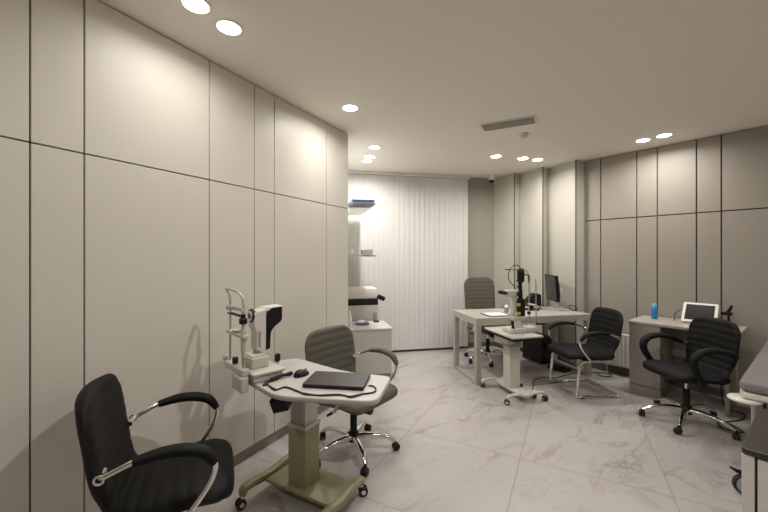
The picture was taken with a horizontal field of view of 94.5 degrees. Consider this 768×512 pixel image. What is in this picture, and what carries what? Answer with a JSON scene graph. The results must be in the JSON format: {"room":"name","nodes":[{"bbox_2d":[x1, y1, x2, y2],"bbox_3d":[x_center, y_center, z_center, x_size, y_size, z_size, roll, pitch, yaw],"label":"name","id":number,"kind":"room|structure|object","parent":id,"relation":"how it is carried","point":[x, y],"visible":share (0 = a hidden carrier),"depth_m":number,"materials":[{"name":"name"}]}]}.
{"room":"examination room","nodes":[
{"label":"examination room","id":0,"kind":"room"},
{"bbox_2d":[0,0,347,511],"bbox_3d":[-1.887,0.058,1.388,0.550,2.615,5.415,0,0,28],"label":"wall","id":1,"kind":"structure","parent":0,"point":[143,179],"depth_m":1.89,"materials":[{"name":"beige laminate"}]},
{"bbox_2d":[233,405,327,464],"bbox_3d":[-1.693,1.407,1.284,0.052,0.085,5.415,0,0,28],"label":"baseboard","id":2,"kind":"structure","parent":1,"relation":"attached to","point":[267,440],"depth_m":2.68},
{"bbox_2d":[98,0,767,177],"bbox_3d":[1.500,-1.310,2.300,11.400,0.120,9.000,0,0,0],"label":"ceiling","id":3,"kind":"structure","parent":0,"point":[598,78],"depth_m":2.33,"materials":[{"name":"white paint"}]},
{"bbox_2d":[181,0,210,13],"bbox_3d":[-0.933,-1.243,1.761,0.132,0.014,0.132,0,0,0],"label":"recessed light","id":4,"kind":"object","parent":3,"relation":"in","point":[196,6],"visible":1,"depth_m":1.76,"materials":[{"name":"white plastic"}]},
{"bbox_2d":[216,19,241,34],"bbox_3d":[-0.846,-1.243,1.938,0.132,0.014,0.132,0,0,0],"label":"recessed light","id":5,"kind":"object","parent":3,"relation":"in","point":[229,27],"visible":1,"depth_m":1.92,"materials":[{"name":"white plastic"}]},
{"bbox_2d":[342,104,357,110],"bbox_3d":[-0.286,-1.243,2.988,0.132,0.014,0.132,0,0,0],"label":"recessed light","id":6,"kind":"object","parent":3,"relation":"in","point":[348,107],"visible":1,"depth_m":2.96,"materials":[{"name":"white plastic"}]},
{"bbox_2d":[369,145,379,148],"bbox_3d":[-0.109,-1.243,4.071,0.132,0.014,0.132,0,0,0],"label":"recessed light","id":7,"kind":"object","parent":3,"relation":"in","point":[371,146],"visible":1,"depth_m":4.05,"materials":[{"name":"white plastic"}]},
{"bbox_2d":[348,170,469,350],"bbox_3d":[0.234,0.084,5.353,2.270,2.663,0.060,0,0,-12],"label":"vertical blind","id":8,"kind":"object","parent":3,"relation":"hanging from","point":[416,230],"visible":0.68,"depth_m":5.39,"materials":[{"name":"white fabric"}]},
{"bbox_2d":[489,174,494,182],"bbox_3d":[1.655,-1.185,5.460,0.090,0.130,0.090,0,0,10],"label":"security camera","id":9,"kind":"object","parent":3,"relation":"attached to","point":[491,176],"visible":1,"depth_m":5.42,"materials":[{"name":"white plastic"}]},
{"bbox_2d":[479,115,537,131],"bbox_3d":[1.170,-1.242,3.347,0.500,0.016,0.200,0,0,27],"label":"ceiling vent","id":10,"kind":"object","parent":3,"relation":"in","point":[527,120],"visible":1,"depth_m":3.31,"materials":[{"name":"white plastic"}]},
{"bbox_2d":[518,132,528,138],"bbox_3d":[1.430,-1.228,3.637,0.100,0.045,0.100,0,0,0],"label":"smoke detector","id":11,"kind":"object","parent":3,"relation":"attached to","point":[523,135],"visible":1,"depth_m":3.61,"materials":[{"name":"white plastic"}]},
{"bbox_2d":[636,138,649,141],"bbox_3d":[2.791,-1.243,3.826,0.132,0.014,0.132,0,0,0],"label":"recessed light","id":12,"kind":"object","parent":3,"relation":"in","point":[642,139],"visible":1,"depth_m":3.80,"materials":[{"name":"white plastic"}]},
{"bbox_2d":[656,133,671,137],"bbox_3d":[2.893,-1.243,3.667,0.132,0.014,0.132,0,0,0],"label":"recessed light","id":13,"kind":"object","parent":3,"relation":"in","point":[663,134],"visible":1,"depth_m":3.65,"materials":[{"name":"white plastic"}]},
{"bbox_2d":[183,346,762,511],"bbox_3d":[1.500,1.500,2.300,11.400,0.100,9.000,0,0,0],"label":"floor","id":14,"kind":"structure","parent":0,"point":[462,449],"depth_m":2.65,"materials":[{"name":"tile"}]},
{"bbox_2d":[74,373,233,511],"bbox_3d":[-0.933,0.988,1.572,0.646,0.925,0.658,0,0,-24],"label":"office chair","id":15,"kind":"object","parent":14,"relation":"on","point":[179,477],"visible":1,"depth_m":1.44,"materials":[{"name":"black leather"}]},
{"bbox_2d":[235,359,389,511],"bbox_3d":[-0.382,1.069,2.007,0.897,0.762,0.574,0,0,29],"label":"table","id":16,"kind":"object","parent":14,"relation":"on","point":[299,473],"visible":0.88,"depth_m":2.09,"materials":[{"name":"grey"}]},
{"bbox_2d":[222,287,284,393],"bbox_3d":[-0.747,0.458,2.076,0.286,0.555,0.342,0,0,-43],"label":"instrument","id":17,"kind":"object","parent":16,"relation":"on","point":[256,366],"visible":1,"depth_m":2.03,"materials":[{"name":"white plastic"}]},
{"bbox_2d":[232,328,240,332],"bbox_3d":[-0.821,0.422,2.008,0.070,0.016,0.100,0,0,-43],"label":"chin rest","id":18,"kind":"object","parent":17,"relation":"on","point":[235,330],"depth_m":2.01,"materials":[{"name":"white plastic"}]},
{"bbox_2d":[293,368,308,377],"bbox_3d":[-0.475,0.670,2.045,0.062,0.037,0.104,0,0,40],"label":"computer mouse","id":19,"kind":"object","parent":16,"relation":"on","point":[299,373],"visible":1,"depth_m":2.02,"materials":[{"name":"black plastic"}]},
{"bbox_2d":[263,371,376,397],"bbox_3d":[-0.341,0.675,1.853,0.601,0.025,0.238,0,0,21],"label":"power cable","id":20,"kind":"object","parent":16,"relation":"on","point":[289,373],"visible":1,"depth_m":1.81,"materials":[{"name":"black plastic"}]},
{"bbox_2d":[302,371,369,390],"bbox_3d":[-0.252,0.676,1.935,0.326,0.019,0.216,0,0,8],"label":"laptop","id":21,"kind":"object","parent":16,"relation":"on","point":[318,379],"visible":1,"depth_m":1.90,"materials":[{"name":"black plastic"}]},
{"bbox_2d":[305,325,399,476],"bbox_3d":[-0.255,1.008,2.659,0.625,0.885,0.664,0,0,35],"label":"office chair","id":22,"kind":"object","parent":14,"relation":"on","point":[330,346],"visible":0.62,"depth_m":2.69,"materials":[{"name":"grey leather"}]},
{"bbox_2d":[348,320,391,377],"bbox_3d":[-0.246,1.150,4.375,0.600,0.600,0.505,0,0,-12],"label":"base cabinet","id":23,"kind":"object","parent":14,"relation":"on","point":[373,334],"visible":0.48,"depth_m":4.15,"materials":[{"name":"grey wood"}]},
{"bbox_2d":[348,311,351,326],"bbox_3d":[-0.415,0.759,4.300,0.052,0.182,0.052,0,0,0],"label":"spray bottle","id":24,"kind":"object","parent":23,"relation":"on","point":[349,315],"visible":0.93,"depth_m":4.28,"materials":[{"name":"white plastic"}]},
{"bbox_2d":[355,320,368,324],"bbox_3d":[-0.270,0.822,4.400,0.180,0.056,0.117,0,0,-10],"label":"packet","id":25,"kind":"object","parent":23,"relation":"on","point":[359,322],"visible":1,"depth_m":4.37,"materials":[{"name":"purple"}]},
{"bbox_2d":[348,305,377,321],"bbox_3d":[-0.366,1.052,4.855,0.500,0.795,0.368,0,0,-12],"label":"stand","id":26,"kind":"object","parent":23,"relation":"on","point":[362,312],"visible":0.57,"depth_m":4.70,"materials":[{"name":"grey"}]},
{"bbox_2d":[348,286,385,305],"bbox_3d":[-0.275,0.542,4.876,0.556,0.225,0.340,0,0,-12],"label":"printer","id":27,"kind":"object","parent":26,"relation":"on","point":[357,295],"visible":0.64,"depth_m":4.71,"materials":[{"name":"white plastic"}]},
{"bbox_2d":[348,298,377,305],"bbox_3d":[-0.328,0.613,4.859,0.445,0.085,0.330,0,0,-12],"label":"paper tray","id":28,"kind":"object","parent":27,"relation":"on","point":[351,301],"depth_m":4.70,"materials":[{"name":"black plastic"}]},
{"bbox_2d":[464,277,510,367],"bbox_3d":[1.439,0.877,4.931,0.656,1.144,0.627,0,0,-13],"label":"office chair","id":29,"kind":"object","parent":14,"relation":"on","point":[479,292],"visible":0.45,"depth_m":5.13,"materials":[{"name":"grey leather"}]},
{"bbox_2d":[481,326,547,404],"bbox_3d":[1.341,1.122,3.738,0.481,0.656,0.552,0,0,-15],"label":"table","id":30,"kind":"object","parent":14,"relation":"on","point":[511,343],"visible":0.96,"depth_m":3.68,"materials":[{"name":"grey metal"}]},
{"bbox_2d":[498,265,545,333],"bbox_3d":[1.433,0.442,3.720,0.477,0.702,0.176,0,0,-15],"label":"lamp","id":31,"kind":"object","parent":30,"relation":"on","point":[517,305],"visible":1,"depth_m":3.69,"materials":[{"name":"white plastic"}]},
{"bbox_2d":[453,307,590,385],"bbox_3d":[1.700,1.075,4.446,1.500,0.750,0.655,0,0,-12],"label":"desk","id":32,"kind":"object","parent":14,"relation":"on","point":[473,316],"visible":0.84,"depth_m":4.25,"materials":[{"name":"grey wood"}]},
{"bbox_2d":[480,312,509,316],"bbox_3d":[1.336,0.695,4.230,0.290,0.010,0.240,0,0,-12],"label":"paper","id":33,"kind":"object","parent":32,"relation":"on","point":[494,314],"visible":0.84,"depth_m":4.19,"materials":[{"name":"white paper"}]},
{"bbox_2d":[504,304,508,313],"bbox_3d":[1.490,0.644,4.320,0.057,0.112,0.056,0,0,0],"label":"spray bottle","id":34,"kind":"object","parent":32,"relation":"on","point":[506,307],"visible":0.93,"depth_m":4.30,"materials":[{"name":"white plastic"}]},
{"bbox_2d":[525,293,540,310],"bbox_3d":[1.914,0.590,4.598,0.251,0.219,0.110,0,0,-15],"label":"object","id":35,"kind":"object","parent":32,"relation":"on","point":[532,295],"visible":0.7,"depth_m":4.59,"materials":[{"name":"black plastic"}]},
{"bbox_2d":[544,274,567,310],"bbox_3d":[2.267,0.475,4.676,0.235,0.450,0.420,0,0,7],"label":"monitor","id":36,"kind":"object","parent":32,"relation":"on","point":[552,286],"visible":1,"depth_m":4.63,"materials":[{"name":"black plastic"}]},
{"bbox_2d":[522,332,551,364],"bbox_3d":[2.112,1.262,4.909,0.170,0.375,0.382,0,0,-18],"label":"computer tower","id":37,"kind":"object","parent":14,"relation":"on","point":[537,351],"visible":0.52,"depth_m":4.78,"materials":[{"name":"black plastic"}]},
{"bbox_2d":[547,363,570,372],"bbox_3d":[2.235,1.421,4.530,0.140,0.058,0.240,0,0,-30],"label":"foot pedal","id":38,"kind":"object","parent":14,"relation":"on","point":[557,367],"visible":0.92,"depth_m":4.48,"materials":[{"name":"black plastic"}]},
{"bbox_2d":[521,372,611,389],"bbox_3d":[2.053,1.399,4.134,1.464,0.106,0.299,0,0,-23],"label":"cable","id":39,"kind":"object","parent":14,"relation":"on","point":[591,372],"visible":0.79,"depth_m":4.25,"materials":[{"name":"black plastic"}]},
{"bbox_2d":[547,307,623,398],"bbox_3d":[2.184,1.012,3.864,0.654,0.875,0.621,0,0,-6],"label":"chair","id":40,"kind":"object","parent":14,"relation":"on","point":[603,336],"visible":1,"depth_m":3.78,"materials":[{"name":"black leather"}]},
{"bbox_2d":[603,334,628,372],"bbox_3d":[2.869,1.196,4.286,0.086,0.508,0.380,0,0,-39],"label":"radiator","id":41,"kind":"object","parent":14,"relation":"on","point":[621,359],"visible":0.3,"depth_m":4.25,"materials":[{"name":"grey metal"}]},
{"bbox_2d":[628,315,746,416],"bbox_3d":[3.080,1.069,3.633,0.525,0.762,0.848,0,0,-39],"label":"desk","id":42,"kind":"object","parent":14,"relation":"on","point":[643,381],"visible":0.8,"depth_m":3.71,"materials":[{"name":"grey wood"}]},
{"bbox_2d":[651,303,657,318],"bbox_3d":[2.959,0.604,3.883,0.058,0.168,0.057,0,0,0],"label":"spray bottle","id":43,"kind":"object","parent":42,"relation":"on","point":[654,310],"visible":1,"depth_m":3.86,"materials":[{"name":"blue plastic"}]},
{"bbox_2d":[681,302,718,322],"bbox_3d":[3.227,0.587,3.624,0.188,0.203,0.274,0,0,-39],"label":"monitor","id":44,"kind":"object","parent":42,"relation":"on","point":[691,310],"visible":0.69,"depth_m":3.62,"materials":[{"name":"white plastic"}]},
{"bbox_2d":[720,305,732,320],"bbox_3d":[3.418,0.587,3.534,0.100,0.203,0.080,0,0,41],"label":"holder","id":45,"kind":"object","parent":42,"relation":"on","point":[728,312],"visible":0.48,"depth_m":3.52,"materials":[{"name":"black plastic"}]},
{"bbox_2d":[639,316,740,440],"bbox_3d":[2.652,0.998,3.121,0.679,0.905,0.690,0,0,0],"label":"office chair","id":46,"kind":"object","parent":14,"relation":"on","point":[712,344],"visible":1,"depth_m":3.04,"materials":[{"name":"black leather"}]},
{"bbox_2d":[717,385,746,432],"bbox_3d":[3.150,1.299,3.212,0.791,0.306,0.182,0,0,-44],"label":"cable","id":47,"kind":"object","parent":14,"relation":"on","point":[721,385],"visible":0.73,"depth_m":3.11,"materials":[{"name":"black plastic"}]},
{"bbox_2d":[727,340,767,493],"bbox_3d":[2.992,1.100,2.469,1.775,0.700,0.679,0,0,-39],"label":"couch","id":48,"kind":"object","parent":14,"relation":"on","point":[753,384],"visible":0.56,"depth_m":2.16,"materials":[{"name":"grey leather"}]},
{"bbox_2d":[727,393,763,405],"bbox_3d":[2.201,0.872,2.164,0.160,0.020,0.160,0,0,-39],"label":"tray","id":49,"kind":"object","parent":48,"relation":"on","point":[737,397],"depth_m":2.12,"materials":[{"name":"white plastic"}]},
{"bbox_2d":[741,408,767,511],"bbox_3d":[1.669,1.077,1.294,0.575,0.745,0.468,0,0,-39],"label":"cabinet","id":50,"kind":"object","parent":14,"relation":"on","point":[754,448],"visible":1,"depth_m":1.30,"materials":[{"name":"grey"}]},
{"bbox_2d":[741,408,767,460],"bbox_3d":[1.676,0.717,1.305,0.550,0.023,0.460,0,0,-39],"label":"countertop","id":51,"kind":"structure","parent":50,"relation":"on","point":[755,443],"depth_m":1.38,"materials":[{"name":"grey"}]},
{"bbox_2d":[468,178,493,342],"bbox_3d":[0.942,0.100,5.624,4.200,2.700,0.121,0,0,-12],"label":"wall","id":52,"kind":"structure","parent":0,"point":[480,190],"depth_m":5.69,"materials":[{"name":"grey paint"}]},
{"bbox_2d":[392,341,493,351],"bbox_3d":[0.437,1.415,5.449,2.740,0.070,0.013,0,0,-12],"label":"baseboard","id":53,"kind":"structure","parent":52,"relation":"attached to","point":[492,342],"depth_m":5.61,"materials":[{"name":"grey"}]},
{"bbox_2d":[494,160,584,366],"bbox_3d":[2.432,0.100,5.403,0.847,2.700,1.435,0,0,-35],"label":"wall","id":54,"kind":"structure","parent":0,"point":[539,221],"depth_m":5.05,"materials":[{"name":"beige paint"}]},
{"bbox_2d":[584,126,767,392],"bbox_3d":[4.486,0.058,2.469,0.121,2.615,5.750,0,0,-39],"label":"wall","id":55,"kind":"structure","parent":0,"point":[668,226],"depth_m":3.88,"materials":[{"name":"beige laminate"}]},
{"bbox_2d":[591,362,765,406],"bbox_3d":[4.459,1.407,2.447,0.050,0.085,5.750,0,0,-39],"label":"baseboard","id":56,"kind":"structure","parent":55,"relation":"attached to","point":[709,390],"depth_m":3.88,"materials":[{"name":"grey"}]},
{"bbox_3d":[-0.717,0.100,4.536,0.120,2.700,1.900,0,0,-12],"label":"wall","id":57,"kind":"structure","parent":0,"visible":0},
{"bbox_2d":[347,202,375,215],"bbox_3d":[-0.440,-0.589,4.513,0.470,0.018,1.150,0,0,-12],"label":"glass shelf","id":58,"kind":"object","parent":57,"relation":"attached to","point":[354,208],"visible":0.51,"depth_m":4.25,"materials":[{"name":"white"}]},
{"bbox_2d":[350,199,374,202],"bbox_3d":[-0.268,-0.618,4.164,0.255,0.039,0.316,0,0,-14],"label":"ring binder","id":59,"kind":"object","parent":58,"relation":"on","point":[352,200],"visible":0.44,"depth_m":4.01,"materials":[{"name":"blue plastic"}]},
{"bbox_2d":[348,255,375,256],"bbox_3d":[-0.440,-0.003,4.513,0.470,0.018,1.150,0,0,-12],"label":"glass shelf","id":60,"kind":"object","parent":57,"relation":"attached to","point":[348,255],"visible":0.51,"depth_m":3.97,"materials":[{"name":"white"}]},
{"bbox_2d":[349,249,353,254],"bbox_3d":[-0.375,-0.046,4.100,0.066,0.069,0.066,0,0,0],"label":"jar","id":61,"kind":"object","parent":60,"relation":"on","point":[351,251],"visible":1,"depth_m":4.07,"materials":[{"name":"white plastic"}]},
{"bbox_2d":[361,250,372,254],"bbox_3d":[-0.199,-0.042,4.113,0.120,0.060,0.100,0,0,-20],"label":"cardboard box","id":62,"kind":"object","parent":60,"relation":"on","point":[363,252],"visible":1,"depth_m":4.07,"materials":[{"name":"beige"}]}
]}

